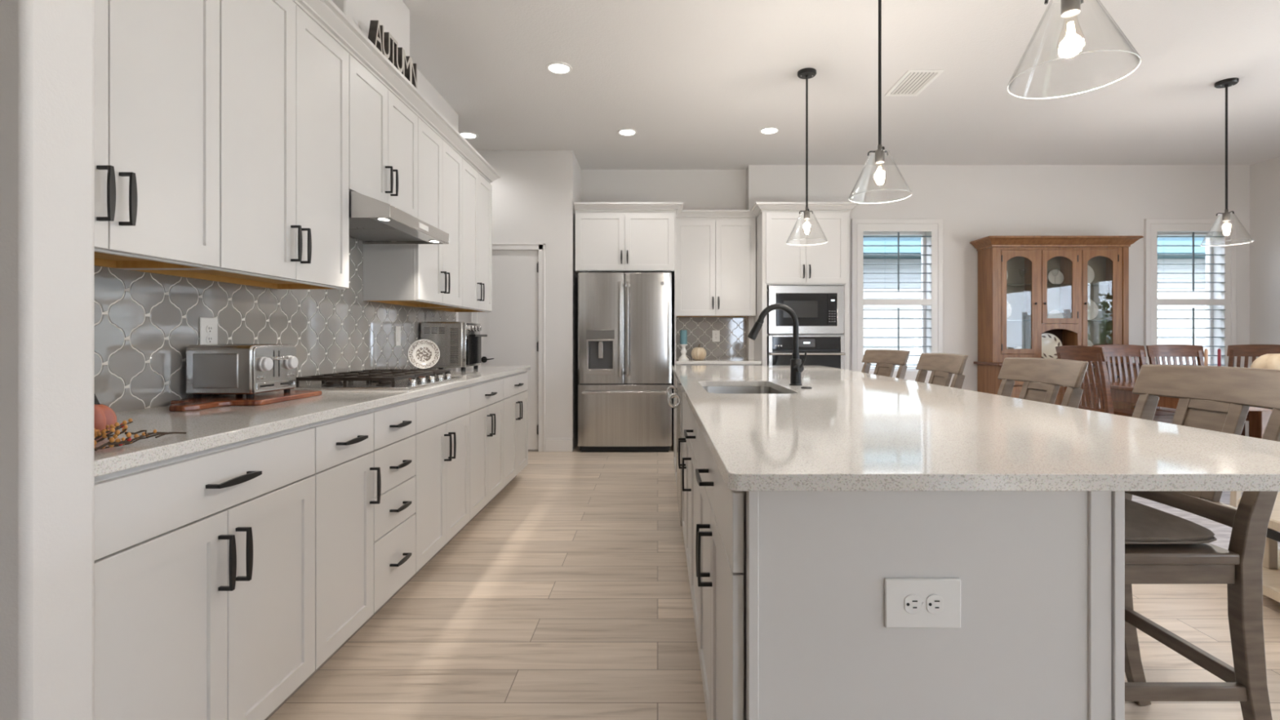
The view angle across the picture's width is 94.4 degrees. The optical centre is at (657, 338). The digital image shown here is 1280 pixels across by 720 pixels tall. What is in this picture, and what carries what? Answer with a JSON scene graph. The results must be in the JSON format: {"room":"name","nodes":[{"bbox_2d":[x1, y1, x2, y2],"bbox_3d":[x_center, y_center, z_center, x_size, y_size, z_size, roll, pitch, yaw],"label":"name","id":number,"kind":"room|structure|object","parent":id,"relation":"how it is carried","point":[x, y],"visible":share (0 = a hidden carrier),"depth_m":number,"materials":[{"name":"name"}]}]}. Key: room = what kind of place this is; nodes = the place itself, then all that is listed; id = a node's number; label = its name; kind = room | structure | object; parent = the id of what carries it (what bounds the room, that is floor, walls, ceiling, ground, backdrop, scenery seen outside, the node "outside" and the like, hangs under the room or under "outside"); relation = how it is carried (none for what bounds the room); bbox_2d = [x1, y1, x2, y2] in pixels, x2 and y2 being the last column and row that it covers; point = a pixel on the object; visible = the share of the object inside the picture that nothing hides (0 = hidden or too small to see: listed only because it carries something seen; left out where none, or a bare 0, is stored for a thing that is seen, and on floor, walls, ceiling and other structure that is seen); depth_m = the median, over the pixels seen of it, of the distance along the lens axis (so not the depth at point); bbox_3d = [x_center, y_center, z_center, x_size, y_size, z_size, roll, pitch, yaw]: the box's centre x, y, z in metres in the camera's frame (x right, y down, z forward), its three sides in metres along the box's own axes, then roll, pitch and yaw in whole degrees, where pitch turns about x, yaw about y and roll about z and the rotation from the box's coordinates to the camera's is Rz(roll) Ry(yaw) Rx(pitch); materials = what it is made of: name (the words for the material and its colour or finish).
{"room":"kitchen","nodes":[
{"label":"kitchen","id":0,"kind":"room"},
{"bbox_2d":[0,0,93,719],"bbox_3d":[-2.120,-0.379,1.037,2.160,3.048,0.126,0,0,0],"label":"wall","id":1,"kind":"structure","parent":0,"point":[46,46],"depth_m":1.01,"materials":[{"name":"white paint"}]},
{"bbox_2d":[331,0,409,56],"bbox_3d":[-1.563,-1.610,3.071,0.264,0.584,0.712,0,0,0],"label":"wall","id":2,"kind":"structure","parent":0,"point":[393,15],"depth_m":3.10,"materials":[{"name":"white paint"}]},
{"bbox_2d":[417,69,458,321],"bbox_3d":[-1.771,-0.379,3.070,0.150,3.048,3.940,0,0,0],"label":"wall","id":3,"kind":"structure","parent":0,"point":[424,87],"depth_m":4.57,"materials":[{"name":"white paint"}]},
{"bbox_2d":[93,0,219,269],"bbox_3d":[-1.513,-0.767,1.480,0.357,1.100,0.754,0,0,0],"label":"upper cabinet","id":4,"kind":"object","parent":3,"relation":"attached to","point":[157,62],"visible":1,"depth_m":1.64,"materials":[{"name":"white paint"}]},
{"bbox_2d":[292,0,501,183],"bbox_3d":[-1.504,-1.325,3.042,0.375,0.080,3.875,0,0,0],"label":"crown molding","id":5,"kind":"structure","parent":4,"relation":"attached to","point":[325,13],"depth_m":2.96,"materials":[{"name":"white paint"}]},
{"bbox_2d":[368,20,417,88],"bbox_3d":[-1.339,-1.435,3.008,0.038,0.138,0.486,0,0,0],"label":"sign","id":6,"kind":"object","parent":5,"relation":"on","point":[384,42],"visible":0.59,"depth_m":2.95,"materials":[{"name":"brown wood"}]},
{"bbox_2d":[124,0,348,289],"bbox_3d":[-1.513,-0.767,2.246,0.357,1.100,0.775,0,0,0],"label":"upper cabinet","id":7,"kind":"object","parent":3,"relation":"attached to","point":[284,79],"visible":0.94,"depth_m":2.19,"materials":[{"name":"white paint"}]},
{"bbox_2d":[93,235,456,412],"bbox_3d":[-1.692,-0.212,3.029,0.009,0.886,3.853,0,0,0],"label":"tiled wall","id":8,"kind":"structure","parent":3,"relation":"attached to","point":[145,323],"depth_m":2.30,"materials":[{"name":"grey tile"}]},
{"bbox_2d":[199,317,217,344],"bbox_3d":[-1.682,-0.015,2.220,0.009,0.125,0.085,0,0,0],"label":"wall outlet","id":9,"kind":"object","parent":8,"relation":"attached to","point":[207,326],"visible":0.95,"depth_m":2.21,"materials":[{"name":"white plastic"}]},
{"bbox_2d":[395,326,400,346],"bbox_3d":[-1.682,-0.015,3.840,0.009,0.128,0.070,0,0,0],"label":"wall outlet","id":10,"kind":"object","parent":8,"relation":"attached to","point":[397,329],"visible":1,"depth_m":3.83,"materials":[{"name":"white plastic"}]},
{"bbox_2d":[344,48,417,218],"bbox_3d":[-1.513,-0.989,3.012,0.357,0.656,0.755,0,0,0],"label":"upper cabinet","id":11,"kind":"object","parent":3,"relation":"attached to","point":[383,131],"visible":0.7,"depth_m":2.95,"materials":[{"name":"white paint"}]},
{"bbox_2d":[348,191,448,244],"bbox_3d":[-1.440,-0.599,3.014,0.496,0.119,0.747,0,0,0],"label":"range hood","id":12,"kind":"object","parent":11,"relation":"attached to","point":[371,220],"visible":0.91,"depth_m":2.92,"materials":[{"name":"silver metal"}]},
{"bbox_2d":[362,115,462,307],"bbox_3d":[-1.513,-0.767,3.774,0.357,1.100,0.767,0,0,0],"label":"upper cabinet","id":13,"kind":"object","parent":3,"relation":"attached to","point":[412,275],"visible":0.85,"depth_m":3.59,"materials":[{"name":"white paint"}]},
{"bbox_2d":[423,156,492,311],"bbox_3d":[-1.513,-0.767,4.532,0.357,1.100,0.746,0,0,0],"label":"upper cabinet","id":14,"kind":"object","parent":3,"relation":"attached to","point":[477,191],"visible":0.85,"depth_m":4.48,"materials":[{"name":"white paint"}]},
{"bbox_2d":[458,150,573,451],"bbox_3d":[-2.855,-0.379,6.050,3.990,3.048,0.120,0,0,0],"label":"wall","id":15,"kind":"structure","parent":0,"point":[533,197],"depth_m":5.99,"materials":[{"name":"white paint"}]},
{"bbox_2d":[470,243,545,452],"bbox_3d":[-1.511,0.092,5.979,0.750,2.105,0.022,0,0,0],"label":"door frame","id":16,"kind":"structure","parent":15,"relation":"attached to","point":[540,247],"depth_m":5.97,"materials":[{"name":"white paint"}]},
{"bbox_2d":[478,249,537,448],"bbox_3d":[-1.507,0.115,5.990,0.622,2.021,0.094,0,0,0],"label":"door","id":17,"kind":"structure","parent":15,"relation":"attached to","point":[511,328],"depth_m":6.00,"materials":[{"name":"white paint"}]},
{"bbox_2d":[545,438,572,451],"bbox_3d":[-0.997,1.077,5.982,0.274,0.137,0.016,0,0,0],"label":"baseboard","id":18,"kind":"structure","parent":15,"relation":"attached to","point":[551,444],"depth_m":5.97,"materials":[{"name":"white paint"}]},
{"bbox_2d":[573,154,581,448],"bbox_3d":[-0.920,-0.379,6.465,0.120,3.048,0.710,0,0,0],"label":"wall","id":19,"kind":"structure","parent":0,"point":[577,170],"depth_m":6.23,"materials":[{"name":"white paint"}]},
{"bbox_2d":[581,169,746,439],"bbox_3d":[0.070,-0.379,6.745,1.860,3.048,0.150,0,0,0],"label":"wall","id":20,"kind":"structure","parent":0,"point":[698,189],"depth_m":6.67,"materials":[{"name":"white paint"}]},
{"bbox_2d":[575,211,674,277],"bbox_3d":[-0.333,-0.999,6.302,1.005,0.636,0.717,0,0,0],"label":"upper cabinet","id":21,"kind":"object","parent":20,"relation":"attached to","point":[606,242],"visible":0.97,"depth_m":5.99,"materials":[{"name":"white paint"}]},
{"bbox_2d":[573,202,858,218],"bbox_3d":[0.591,-1.325,6.211,2.853,0.080,0.568,0,0,0],"label":"crown molding","id":22,"kind":"structure","parent":21,"relation":"attached to","point":[579,206],"depth_m":5.98,"materials":[{"name":"white paint"}]},
{"bbox_2d":[675,316,746,359],"bbox_3d":[0.627,-0.012,6.665,0.885,0.486,0.009,0,0,0],"label":"tiled wall","id":23,"kind":"structure","parent":20,"relation":"attached to","point":[732,344],"depth_m":6.66,"materials":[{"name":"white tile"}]},
{"bbox_2d":[675,218,755,316],"bbox_3d":[0.623,-0.778,6.484,0.865,1.077,0.362,0,0,0],"label":"upper cabinet","id":24,"kind":"object","parent":20,"relation":"attached to","point":[716,258],"visible":0.91,"depth_m":6.35,"materials":[{"name":"white paint"}]},
{"bbox_2d":[267,440,1279,719],"bbox_3d":[0.850,1.195,1.600,11.700,0.100,10.600,0,0,0],"label":"floor","id":25,"kind":"structure","parent":0,"point":[567,596],"depth_m":2.35,"materials":[{"name":"brown wood"}]},
{"bbox_2d":[93,424,315,719],"bbox_3d":[-1.363,0.704,1.484,0.647,0.882,0.760,0,0,0],"label":"base cabinet","id":26,"kind":"object","parent":25,"relation":"on","point":[204,561],"visible":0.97,"depth_m":1.42,"materials":[{"name":"white paint"}]},
{"bbox_2d":[93,365,530,477],"bbox_3d":[-1.378,0.247,3.023,0.634,0.032,3.843,0,0,0],"label":"countertop","id":27,"kind":"structure","parent":26,"relation":"on","point":[215,427],"depth_m":1.73,"materials":[{"name":"white stone"}]},
{"bbox_2d":[93,404,116,440],"bbox_3d":[-1.286,0.191,1.335,0.098,0.080,0.099,0,0,0],"label":"pumpkin","id":28,"kind":"object","parent":27,"relation":"on","point":[104,415],"visible":0.32,"depth_m":1.33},
{"bbox_2d":[93,417,186,450],"bbox_3d":[-1.177,0.201,1.260,0.164,0.055,0.258,0,0,0],"label":"sprig","id":29,"kind":"object","parent":27,"relation":"on","point":[104,433],"visible":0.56,"depth_m":1.24,"materials":[{"name":"brown plant"}]},
{"bbox_2d":[168,390,321,411],"bbox_3d":[-1.512,0.221,2.140,0.305,0.019,0.550,0,0,0],"label":"cutting board","id":30,"kind":"object","parent":27,"relation":"on","point":[268,397],"visible":0.94,"depth_m":2.05,"materials":[{"name":"brown wood"}]},
{"bbox_2d":[186,344,297,398],"bbox_3d":[-1.532,0.117,2.213,0.265,0.189,0.264,0,0,0],"label":"toaster","id":31,"kind":"object","parent":30,"relation":"on","point":[249,370],"visible":1,"depth_m":2.09,"materials":[{"name":"metal"}]},
{"bbox_2d":[256,379,295,390],"bbox_3d":[-1.425,0.172,2.215,0.003,0.024,0.220,0,0,0],"label":"tray","id":32,"kind":"object","parent":31,"relation":"on","point":[261,384],"depth_m":2.21,"materials":[{"name":"silver metal"}]},
{"bbox_2d":[291,368,462,390],"bbox_3d":[-1.380,0.203,3.018,0.530,0.056,0.735,0,0,0],"label":"gas cooktop","id":33,"kind":"object","parent":27,"relation":"in","point":[371,379],"visible":0.98,"depth_m":2.77,"materials":[{"name":"silver metal"}]},
{"bbox_2d":[420,321,487,371],"bbox_3d":[-1.481,0.057,4.339,0.383,0.348,0.352,0,0,0],"label":"toaster oven","id":34,"kind":"object","parent":27,"relation":"on","point":[459,344],"visible":0.91,"depth_m":4.17,"materials":[{"name":"metal"}]},
{"bbox_2d":[424,327,457,359],"bbox_3d":[-1.522,0.049,4.165,0.240,0.247,0.002,0,0,0],"label":"vent","id":35,"kind":"object","parent":34,"relation":"attached to","point":[446,339],"depth_m":4.17,"materials":[{"name":"black"}]},
{"bbox_3d":[-1.453,0.165,3.677,0.123,0.133,0.152,0,0,0],"label":"plate stand","id":36,"kind":"object","parent":27,"relation":"on","visible":0},
{"bbox_2d":[408,339,439,368],"bbox_3d":[-1.440,0.096,3.648,0.184,0.180,0.048,0,0,-22],"label":"plate","id":37,"kind":"object","parent":36,"relation":"on","point":[422,353],"visible":1,"depth_m":3.65,"materials":[{"name":"white ceramic"}]},
{"bbox_2d":[285,409,381,701],"bbox_3d":[-1.363,0.704,2.055,0.647,0.882,0.382,0,0,0],"label":"base cabinet","id":38,"kind":"object","parent":25,"relation":"on","point":[344,468],"visible":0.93,"depth_m":2.03,"materials":[{"name":"white paint"}]},
{"bbox_2d":[348,399,415,639],"bbox_3d":[-1.363,0.704,2.442,0.647,0.882,0.389,0,0,0],"label":"base cabinet","id":39,"kind":"object","parent":25,"relation":"on","point":[394,424],"visible":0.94,"depth_m":2.41,"materials":[{"name":"white paint"}]},
{"bbox_2d":[394,386,470,595],"bbox_3d":[-1.363,0.704,3.017,0.647,0.882,0.759,0,0,0],"label":"base cabinet","id":40,"kind":"object","parent":25,"relation":"on","point":[442,419],"visible":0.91,"depth_m":2.95,"materials":[{"name":"white paint"}]},
{"bbox_2d":[453,377,503,537],"bbox_3d":[-1.363,0.704,3.766,0.647,0.882,0.737,0,0,0],"label":"base cabinet","id":41,"kind":"object","parent":25,"relation":"on","point":[486,402],"visible":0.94,"depth_m":3.71,"materials":[{"name":"white paint"}]},
{"bbox_2d":[489,371,528,502],"bbox_3d":[-1.363,0.704,4.527,0.647,0.882,0.784,0,0,0],"label":"base cabinet","id":42,"kind":"object","parent":25,"relation":"on","point":[515,399],"visible":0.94,"depth_m":4.48,"materials":[{"name":"white paint"}]},
{"bbox_2d":[577,271,671,452],"bbox_3d":[-0.329,0.235,6.251,0.942,1.816,0.778,0,0,0],"label":"refrigerator","id":43,"kind":"object","parent":25,"relation":"on","point":[624,320],"visible":0.99,"depth_m":5.93,"materials":[{"name":"grey metal"}]},
{"bbox_2d":[666,380,682,526],"bbox_3d":[0.387,0.709,3.558,0.666,0.872,0.600,0,0,0],"label":"dishwasher","id":44,"kind":"object","parent":25,"relation":"on","point":[678,392],"visible":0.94,"depth_m":3.29,"materials":[{"name":"grey metal"}]},
{"bbox_2d":[672,211,675,441],"bbox_3d":[0.178,-0.086,6.332,0.015,2.462,0.665,0,0,0],"label":"gable panel","id":45,"kind":"object","parent":25,"relation":"on","point":[674,273],"visible":0.44,"depth_m":6.00,"materials":[{"name":"white paint"}]},
{"bbox_2d":[673,373,676,482],"bbox_3d":[0.436,0.704,4.423,0.600,0.882,1.114,0,0,0],"label":"base cabinet","id":46,"kind":"object","parent":25,"relation":"on","point":[674,376],"visible":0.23,"depth_m":4.73,"materials":[{"name":"white paint"}]},
{"bbox_2d":[671,365,1279,491],"bbox_3d":[0.757,0.242,3.034,1.270,0.036,4.052,0,0,0],"label":"countertop","id":47,"kind":"structure","parent":46,"relation":"on","point":[851,431],"depth_m":1.31,"materials":[{"name":"white stone"}]},
{"bbox_2d":[702,386,783,393],"bbox_3d":[0.407,0.359,2.845,0.425,0.196,0.780,0,0,0],"label":"sink","id":48,"kind":"object","parent":47,"relation":"in","point":[713,389],"visible":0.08,"depth_m":3.21,"materials":[{"name":"silver metal"}]},
{"bbox_2d":[747,303,806,385],"bbox_3d":[0.584,0.029,2.912,0.277,0.403,0.097,0,0,0],"label":"kitchen faucet","id":49,"kind":"object","parent":47,"relation":"on","point":[797,367],"visible":1,"depth_m":2.92,"materials":[{"name":"black metal"}]},
{"bbox_2d":[678,392,691,588],"bbox_3d":[0.418,0.704,2.842,0.637,0.882,0.824,0,0,0],"label":"base cabinet","id":50,"kind":"object","parent":25,"relation":"on","point":[686,442],"visible":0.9,"depth_m":2.78,"materials":[{"name":"white paint"}]},
{"bbox_2d":[682,409,699,651],"bbox_3d":[0.418,0.704,2.188,0.637,0.882,0.484,0,0,0],"label":"base cabinet","id":51,"kind":"object","parent":25,"relation":"on","point":[694,430],"visible":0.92,"depth_m":2.26,"materials":[{"name":"white paint"}]},
{"bbox_2d":[675,364,760,365],"bbox_3d":[0.623,0.704,6.332,0.865,0.882,0.667,0,0,0],"label":"base cabinet","id":52,"kind":"object","parent":25,"relation":"on","point":[676,364],"visible":0.02,"depth_m":6.06,"materials":[{"name":"white paint"}]},
{"bbox_2d":[675,359,761,364],"bbox_3d":[0.622,0.247,6.344,0.868,0.032,0.648,0,0,0],"label":"countertop","id":53,"kind":"structure","parent":52,"relation":"on","point":[690,361],"depth_m":6.02,"materials":[{"name":"white stone"}]},
{"bbox_2d":[691,344,706,359],"bbox_3d":[0.440,0.145,6.320,0.160,0.171,0.161,0,0,0],"label":"pumpkin","id":54,"kind":"object","parent":53,"relation":"on","point":[697,353],"visible":0.98,"depth_m":6.26,"materials":[{"name":"beige"}]},
{"bbox_2d":[695,426,746,719],"bbox_3d":[0.418,0.704,1.509,0.637,0.882,0.871,0,0,0],"label":"base cabinet","id":55,"kind":"object","parent":25,"relation":"on","point":[721,529],"visible":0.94,"depth_m":1.30,"materials":[{"name":"white paint"}]},
{"bbox_2d":[754,211,848,369],"bbox_3d":[1.502,-0.086,6.219,0.884,2.462,0.552,0,0,0],"label":"tall cabinet","id":56,"kind":"object","parent":25,"relation":"on","point":[806,260],"visible":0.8,"depth_m":5.99,"materials":[{"name":"white paint"}]},
{"bbox_2d":[767,285,844,333],"bbox_3d":[1.503,-0.289,6.183,0.762,0.488,0.434,0,0,0],"label":"microwave","id":57,"kind":"object","parent":56,"relation":"in","point":[819,309],"visible":1,"depth_m":5.97,"materials":[{"name":"silver metal"}]},
{"bbox_2d":[767,335,845,368],"bbox_3d":[1.503,0.327,6.163,0.762,0.712,0.514,0,0,0],"label":"wall oven","id":58,"kind":"object","parent":56,"relation":"in","point":[821,350],"visible":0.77,"depth_m":5.96,"materials":[{"name":"grey metal"}]},
{"bbox_2d":[861,349,910,379],"bbox_3d":[1.346,0.614,4.056,0.588,1.070,0.480,0,0,-14],"label":"bar stool","id":59,"kind":"object","parent":25,"relation":"on","point":[886,360],"visible":0.24,"depth_m":4.10,"materials":[{"name":"beige wood"}]},
{"bbox_2d":[884,577,960,627],"bbox_3d":[0.469,0.468,1.046,0.134,0.087,0.010,0,0,0],"label":"wall outlet","id":60,"kind":"object","parent":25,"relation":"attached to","point":[908,602],"visible":1,"depth_m":1.04,"materials":[{"name":"white plastic"}]},
{"bbox_2d":[904,594,920,613],"bbox_3d":[0.449,0.468,1.043,0.029,0.034,0.002,0,0,0],"label":"socket","id":61,"kind":"object","parent":60,"relation":"attached to","point":[912,602],"depth_m":1.04,"materials":[{"name":"white plastic"}]},
{"bbox_2d":[926,594,942,613],"bbox_3d":[0.488,0.468,1.043,0.029,0.034,0.002,0,0,0],"label":"socket","id":62,"kind":"object","parent":60,"relation":"attached to","point":[934,602],"depth_m":1.04,"materials":[{"name":"white plastic"}]},
{"bbox_2d":[746,491,1124,719],"bbox_3d":[0.491,0.703,1.056,0.662,0.884,0.030,0,0,0],"label":"island end panel","id":63,"kind":"object","parent":25,"relation":"on","point":[1041,635],"visible":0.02,"depth_m":1.05,"materials":[{"name":"white paint"}]},
{"bbox_2d":[915,352,968,388],"bbox_3d":[1.253,0.614,3.125,0.588,1.070,0.480,0,0,0],"label":"bar stool","id":64,"kind":"object","parent":25,"relation":"on","point":[943,366],"visible":0.25,"depth_m":3.11,"materials":[{"name":"beige wood"}]},
{"bbox_2d":[996,357,1088,408],"bbox_3d":[1.261,0.614,2.330,0.588,1.070,0.480,0,0,0],"label":"bar stool","id":65,"kind":"object","parent":25,"relation":"on","point":[1042,378],"visible":0.19,"depth_m":2.31,"materials":[{"name":"beige wood"}]},
{"bbox_2d":[969,235,1147,408],"bbox_3d":[4.207,0.043,6.227,1.591,2.204,0.490,0,0,0],"label":"china hutch","id":66,"kind":"object","parent":25,"relation":"on","point":[1031,296],"visible":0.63,"depth_m":6.19,"materials":[{"name":"brown wood"}]},
{"bbox_2d":[1041,333,1062,358],"bbox_3d":[4.175,0.084,6.318,0.290,0.281,0.072,0,0,0],"label":"platter","id":67,"kind":"object","parent":66,"relation":"in","point":[1049,341],"visible":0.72,"depth_m":6.33,"materials":[{"name":"beige ceramic"}]},
{"bbox_2d":[1048,269,1063,284],"bbox_3d":[4.300,-0.660,6.396,0.170,0.167,0.042,0,0,0],"label":"plate","id":68,"kind":"object","parent":66,"relation":"on","point":[1056,277],"visible":0.97,"depth_m":6.40,"materials":[{"name":"white ceramic"}]},
{"bbox_2d":[1048,310,1063,324],"bbox_3d":[4.300,-0.225,6.396,0.170,0.167,0.042,0,0,0],"label":"plate","id":69,"kind":"object","parent":66,"relation":"on","point":[1054,313],"visible":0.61,"depth_m":6.40,"materials":[{"name":"white ceramic"}]},
{"bbox_2d":[1087,298,1097,319],"bbox_3d":[4.640,-0.315,6.401,0.240,0.236,0.051,0,0,0],"label":"plate","id":70,"kind":"object","parent":66,"relation":"on","point":[1092,308],"visible":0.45,"depth_m":6.41,"materials":[{"name":"white ceramic"}]},
{"bbox_2d":[1124,364,1279,719],"bbox_3d":[1.303,0.614,1.655,0.588,1.070,0.480,0,0,0],"label":"bar stool","id":71,"kind":"object","parent":25,"relation":"on","point":[1211,397],"visible":0.56,"depth_m":1.46,"materials":[{"name":"beige wood"}]},
{"bbox_2d":[1124,498,1216,543],"bbox_3d":[1.225,0.494,1.660,0.414,0.057,0.398,0,0,0],"label":"seat cushion","id":72,"kind":"object","parent":71,"relation":"on","point":[1144,524],"visible":0.23,"depth_m":1.49,"materials":[{"name":"fabric"}]},
{"bbox_2d":[1131,491,1279,550],"bbox_3d":[4.525,1.139,4.575,3.550,0.010,2.850,0,0,0],"label":"area rug","id":73,"kind":"object","parent":25,"relation":"on","point":[1222,532],"visible":0.02,"depth_m":3.72,"materials":[{"name":"white fabric"}]},
{"bbox_2d":[1055,345,1113,413],"bbox_3d":[3.644,0.596,4.798,0.562,1.075,0.494,0,0,-3],"label":"dining chair","id":74,"kind":"object","parent":73,"relation":"on","point":[1090,353],"visible":0.44,"depth_m":4.67,"materials":[{"name":"brown wood"}]},
{"bbox_2d":[1092,344,1174,423],"bbox_3d":[4.470,0.596,5.506,0.494,1.075,0.562,0,0,0],"label":"dining chair","id":75,"kind":"object","parent":73,"relation":"on","point":[1111,350],"visible":0.27,"depth_m":5.72,"materials":[{"name":"brown wood"}]},
{"bbox_2d":[1084,382,1272,438],"bbox_3d":[4.510,0.758,4.665,1.580,0.751,1.070,0,0,0],"label":"dining table","id":76,"kind":"object","parent":73,"relation":"on","point":[1259,417],"visible":0.05,"depth_m":4.90,"materials":[{"name":"brown wood"}]},
{"bbox_2d":[1250,353,1279,369],"bbox_3d":[4.660,0.210,4.400,0.366,0.344,0.364,0,0,0],"label":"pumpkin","id":77,"kind":"object","parent":76,"relation":"on","point":[1268,361],"visible":0.48,"depth_m":4.38,"materials":[{"name":"beige"}]},
{"bbox_2d":[1146,344,1244,435],"bbox_3d":[4.990,0.596,5.506,0.494,1.075,0.562,0,0,6],"label":"dining chair","id":78,"kind":"object","parent":73,"relation":"on","point":[1168,351],"visible":0.23,"depth_m":5.74,"materials":[{"name":"brown wood"}]},
{"bbox_2d":[1230,491,1242,507],"bbox_3d":[3.746,0.684,3.397,0.460,0.901,0.527,0,0,-8],"label":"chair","id":79,"kind":"object","parent":73,"relation":"on","point":[1234,495],"visible":0.02,"depth_m":3.59,"materials":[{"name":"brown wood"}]},
{"bbox_2d":[1226,344,1279,421],"bbox_3d":[5.661,0.596,5.642,0.562,1.075,0.494,0,0,-28],"label":"dining chair","id":80,"kind":"object","parent":73,"relation":"on","point":[1246,351],"visible":0.24,"depth_m":5.84,"materials":[{"name":"brown wood"}]},
{"bbox_2d":[1237,492,1279,602],"bbox_3d":[3.020,0.942,2.340,1.040,0.406,1.040,0,0,0],"label":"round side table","id":81,"kind":"object","parent":25,"relation":"on","point":[1271,560],"visible":0.46,"depth_m":2.53,"materials":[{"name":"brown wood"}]},
{"bbox_2d":[1262,550,1279,602],"bbox_3d":[3.020,1.045,2.340,1.040,0.050,1.040,0,0,0],"label":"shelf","id":82,"kind":"object","parent":81,"relation":"attached to","point":[1271,573],"depth_m":2.49,"materials":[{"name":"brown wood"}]},
{"bbox_2d":[402,0,1279,169],"bbox_3d":[0.850,-1.978,1.600,11.700,0.150,10.600,0,0,0],"label":"ceiling","id":83,"kind":"structure","parent":0,"point":[697,82],"depth_m":4.34,"materials":[{"name":"white paint"}]},
{"bbox_2d":[546,62,572,74],"bbox_3d":[-0.693,-1.899,4.165,0.184,0.008,0.184,0,0,0],"label":"recessed light","id":84,"kind":"object","parent":83,"relation":"in","point":[557,68],"visible":1,"depth_m":4.16,"materials":[{"name":"white plastic"}]},
{"bbox_2d":[617,128,636,136],"bbox_3d":[-0.280,-1.899,5.457,0.184,0.008,0.184,0,0,0],"label":"recessed light","id":85,"kind":"object","parent":83,"relation":"in","point":[626,131],"visible":1,"depth_m":5.44,"materials":[{"name":"white plastic"}]},
{"bbox_2d":[759,126,779,134],"bbox_3d":[1.022,-1.899,5.415,0.184,0.008,0.184,0,0,0],"label":"recessed light","id":86,"kind":"object","parent":83,"relation":"in","point":[771,130],"visible":1,"depth_m":5.40,"materials":[{"name":"white plastic"}]},
{"bbox_2d":[786,67,827,244],"bbox_3d":[1.066,-1.294,4.228,0.287,1.216,0.287,0,0,0],"label":"pendant light","id":87,"kind":"object","parent":83,"relation":"hanging from","point":[806,73],"visible":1,"depth_m":4.22,"materials":[{"name":"black metal"}]},
{"bbox_2d":[848,0,911,197],"bbox_3d":[1.078,-1.294,2.872,0.287,1.216,0.287,0,0,0],"label":"pendant light","id":88,"kind":"object","parent":83,"relation":"hanging from","point":[879,153],"visible":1,"depth_m":2.87,"materials":[{"name":"clear glass"}]},
{"bbox_2d":[875,144,884,164],"bbox_3d":[1.078,-0.895,2.872,0.043,0.084,0.043,0,0,0],"label":"socket","id":89,"kind":"object","parent":88,"relation":"attached to","point":[879,153],"depth_m":2.86,"materials":[{"name":"silver metal"}]},
{"bbox_2d":[884,69,944,96],"bbox_3d":[1.903,-1.897,4.410,0.255,0.011,0.440,0,0,0],"label":"ceiling vent","id":90,"kind":"object","parent":83,"relation":"in","point":[913,82],"visible":1,"depth_m":4.39,"materials":[{"name":"white plastic"}]},
{"bbox_2d":[1007,0,1141,97],"bbox_3d":[1.085,-1.294,1.555,0.287,1.216,0.287,0,0,0],"label":"pendant light","id":91,"kind":"object","parent":83,"relation":"hanging from","point":[1068,8],"visible":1,"depth_m":1.55,"materials":[{"name":"clear glass"}]},
{"bbox_2d":[1060,0,1080,17],"bbox_3d":[1.085,-0.895,1.555,0.043,0.084,0.043,0,0,0],"label":"socket","id":92,"kind":"object","parent":91,"relation":"attached to","point":[1068,8],"depth_m":1.54,"materials":[{"name":"silver metal"}]},
{"bbox_2d":[1200,77,1253,245],"bbox_3d":[4.215,-1.303,4.386,0.287,1.198,0.287,0,0,0],"label":"pendant light","id":93,"kind":"object","parent":83,"relation":"hanging from","point":[1225,83],"visible":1,"depth_m":4.38,"materials":[{"name":"black metal"}]},
{"bbox_2d":[746,164,1249,436],"bbox_3d":[3.850,-0.379,6.600,5.700,3.048,0.200,0,0,0],"label":"wall","id":94,"kind":"structure","parent":0,"point":[973,202],"depth_m":6.50,"materials":[{"name":"white paint"}]},
{"bbox_2d":[851,218,942,382],"bbox_3d":[2.623,-0.410,6.565,0.993,1.798,0.190,0,0,0],"label":"window","id":95,"kind":"structure","parent":94,"relation":"in","point":[854,221],"depth_m":6.47,"materials":[{"name":"white paint"}]},
{"bbox_2d":[857,223,937,377],"bbox_3d":[2.623,-0.410,6.488,0.885,1.690,0.100,0,0,0],"label":"plantation shutter","id":96,"kind":"object","parent":95,"relation":"attached to","point":[861,228],"visible":0.85,"depth_m":6.47,"materials":[{"name":"white paint"}]},
{"bbox_2d":[1144,218,1235,367],"bbox_3d":[5.832,-0.410,6.565,0.984,1.798,0.190,0,0,0],"label":"window","id":97,"kind":"structure","parent":94,"relation":"in","point":[1148,222],"depth_m":6.47,"materials":[{"name":"white paint"}]},
{"bbox_2d":[1151,223,1231,366],"bbox_3d":[5.832,-0.410,6.488,0.876,1.690,0.100,0,0,0],"label":"plantation shutter","id":98,"kind":"object","parent":97,"relation":"attached to","point":[1225,301],"visible":0.82,"depth_m":6.47,"materials":[{"name":"white paint"}]},
{"bbox_2d":[1249,155,1279,368],"bbox_3d":[6.600,-0.379,1.500,0.200,3.048,10.400,0,0,0],"label":"wall","id":99,"kind":"structure","parent":0,"point":[1264,175],"depth_m":6.34,"materials":[{"name":"white paint"}]},
{"label":"outside","id":100,"kind":"structure","parent":0,"visible":0},
{"bbox_3d":[5.000,1.455,0.000,70.000,0.020,80.000,0,0,0],"label":"lawn","id":101,"kind":"structure","parent":100,"visible":0},
{"bbox_2d":[863,237,1205,368],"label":"window","id":102,"kind":"structure","parent":101,"relation":"on","point":[867,241],"depth_m":10.19,"materials":[{"name":"grey"}]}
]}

